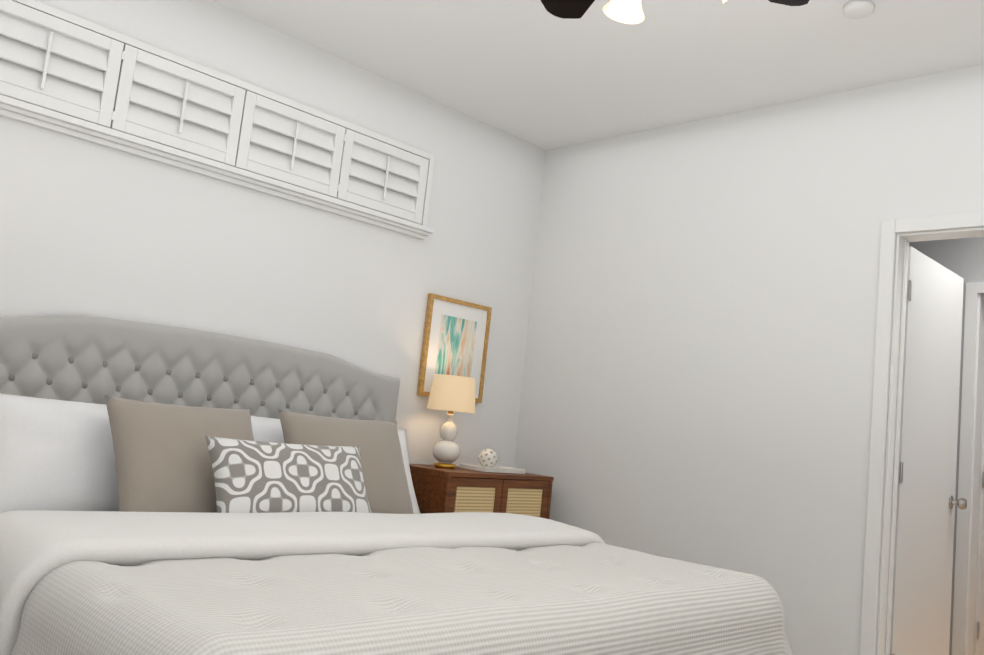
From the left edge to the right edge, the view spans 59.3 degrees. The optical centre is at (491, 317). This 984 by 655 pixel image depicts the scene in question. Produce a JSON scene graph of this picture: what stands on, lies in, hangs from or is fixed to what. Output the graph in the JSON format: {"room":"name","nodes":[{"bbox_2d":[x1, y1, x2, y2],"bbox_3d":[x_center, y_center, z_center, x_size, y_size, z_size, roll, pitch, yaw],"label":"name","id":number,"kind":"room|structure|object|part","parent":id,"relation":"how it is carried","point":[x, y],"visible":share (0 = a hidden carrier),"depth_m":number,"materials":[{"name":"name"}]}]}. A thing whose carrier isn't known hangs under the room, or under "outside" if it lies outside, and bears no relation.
{"room":"bedroom","nodes":[
{"label":"bedroom","id":0,"kind":"room"},
{"bbox_2d":[0,0,545,467],"bbox_3d":[-1.284,-0.003,3.775,0.120,2.740,4.330,-1,-10,45],"label":"wall","id":1,"kind":"structure","parent":0,"point":[90,228],"depth_m":4.01,"materials":[{"name":"white paint"}]},
{"bbox_2d":[0,0,434,239],"bbox_3d":[-1.115,-0.821,3.828,0.068,0.457,2.300,-1,-10,45],"label":"window shutters","id":2,"kind":"object","parent":1,"relation":"attached to","point":[65,73],"visible":1,"depth_m":3.69,"materials":[{"name":"white wood"}]},
{"bbox_2d":[416,293,491,402],"bbox_3d":[-0.200,0.175,4.749,0.028,0.545,0.460,-1,-10,45],"label":"framed artwork","id":3,"kind":"object","parent":1,"relation":"attached to","point":[455,337],"visible":0.88,"depth_m":4.74,"materials":[{"name":"gold metal"}]},
{"bbox_2d":[212,0,983,149],"bbox_3d":[0.539,-1.433,2.274,4.855,0.100,4.330,-1,-10,45],"label":"ceiling","id":4,"kind":"structure","parent":0,"point":[536,73],"depth_m":3.86,"materials":[{"name":"white paint"}]},
{"bbox_2d":[541,0,809,23],"bbox_3d":[0.461,-1.108,2.215,1.219,0.570,1.213,-1,-10,45],"label":"fan","id":5,"kind":"object","parent":4,"relation":"hanging from","point":[627,11],"visible":1,"depth_m":2.57,"materials":[{"name":"black"}]},
{"bbox_2d":[843,0,874,18],"bbox_3d":[1.379,-1.158,3.255,0.110,0.029,0.110,-1,-10,45],"label":"smoke detector","id":6,"kind":"object","parent":4,"relation":"attached to","point":[856,9],"visible":0.94,"depth_m":3.23,"materials":[{"name":"white plastic"}]},
{"bbox_2d":[514,64,983,654],"bbox_3d":[1.863,0.304,3.570,4.615,2.740,0.120,-1,-10,45],"label":"wall","id":7,"kind":"structure","parent":0,"point":[698,368],"depth_m":4.20,"materials":[{"name":"white paint"}]},
{"bbox_2d":[859,212,983,654],"bbox_3d":[1.952,0.616,3.396,0.876,2.100,0.138,-1,-10,45],"label":"door frame","id":8,"kind":"structure","parent":7,"relation":"attached to","point":[884,366],"depth_m":3.65,"materials":[{"name":"white wood"}]},
{"bbox_2d":[890,246,966,654],"bbox_3d":[2.008,0.732,4.010,0.175,2.008,0.768,-1,-10,45],"label":"door","id":9,"kind":"structure","parent":7,"relation":"in","point":[927,502],"depth_m":3.98,"materials":[{"name":"white wood"}]},
{"bbox_2d":[909,237,983,654],"bbox_3d":[2.864,0.530,4.558,2.100,2.740,0.110,-1,-10,45],"label":"wall","id":10,"kind":"structure","parent":0,"point":[963,258],"depth_m":4.85,"materials":[{"name":"grey paint"}]},
{"bbox_2d":[952,282,983,654],"bbox_3d":[2.896,0.844,4.444,0.880,2.100,0.125,-1,-10,45],"label":"door frame","id":11,"kind":"structure","parent":10,"relation":"attached to","point":[964,606],"depth_m":4.69,"materials":[{"name":"white wood"}]},
{"bbox_2d":[974,383,983,654],"bbox_3d":[2.968,0.951,4.978,0.175,2.008,0.749,-1,-10,45],"label":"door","id":12,"kind":"structure","parent":10,"relation":"in","point":[979,632],"depth_m":4.70,"materials":[{"name":"white wood"}]},
{"bbox_3d":[0.242,1.350,1.930,4.855,0.060,4.320,-1,-10,45],"label":"floor carpet","id":13,"kind":"object","parent":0,"visible":0},
{"bbox_2d":[0,315,792,654],"bbox_3d":[-0.493,0.694,2.846,2.255,1.305,2.270,-1,-10,45],"label":"bed","id":14,"kind":"object","parent":13,"relation":"on","point":[164,489],"visible":1,"depth_m":2.66,"materials":[{"name":"fabric"}]},
{"bbox_3d":[-1.249,0.709,3.624,0.085,1.305,2.035,-1,-10,45],"label":"headboard","id":15,"kind":"part","parent":14,"relation":"part of","materials":[{"name":"fabric"}]},
{"bbox_2d":[0,522,792,654],"bbox_3d":[-0.193,1.009,2.483,1.323,0.638,2.236,-1,-10,45],"label":"comforter","id":16,"kind":"object","parent":14,"relation":"on","point":[561,594],"depth_m":2.01,"materials":[{"name":"white fabric"}]},
{"bbox_2d":[409,464,553,518],"bbox_3d":[-0.118,1.195,4.499,0.417,0.798,0.770,-1,-10,45],"label":"nightstand","id":17,"kind":"object","parent":13,"relation":"on","point":[443,490],"visible":0.19,"depth_m":4.32,"materials":[{"name":"brown wood"}]},
{"bbox_2d":[427,374,474,468],"bbox_3d":[-0.219,0.536,4.485,0.254,0.474,0.254,-1,-10,45],"label":"lamp","id":18,"kind":"object","parent":17,"relation":"on","point":[450,394],"visible":1,"depth_m":4.41,"materials":[{"name":"white ceramic"}]},
{"bbox_2d":[459,463,524,473],"bbox_3d":[0.003,0.801,4.590,0.200,0.024,0.300,-1,-10,45],"label":"book","id":19,"kind":"object","parent":17,"relation":"on","point":[494,469],"visible":0.98,"depth_m":4.52,"materials":[{"name":"white paper"}]},
{"bbox_2d":[478,448,497,467],"bbox_3d":[-0.020,0.741,4.569,0.105,0.104,0.105,-1,-10,45],"label":"decorative orb","id":20,"kind":"object","parent":19,"relation":"on","point":[487,457],"visible":0.94,"depth_m":4.53,"materials":[{"name":"white ceramic"}]}
]}

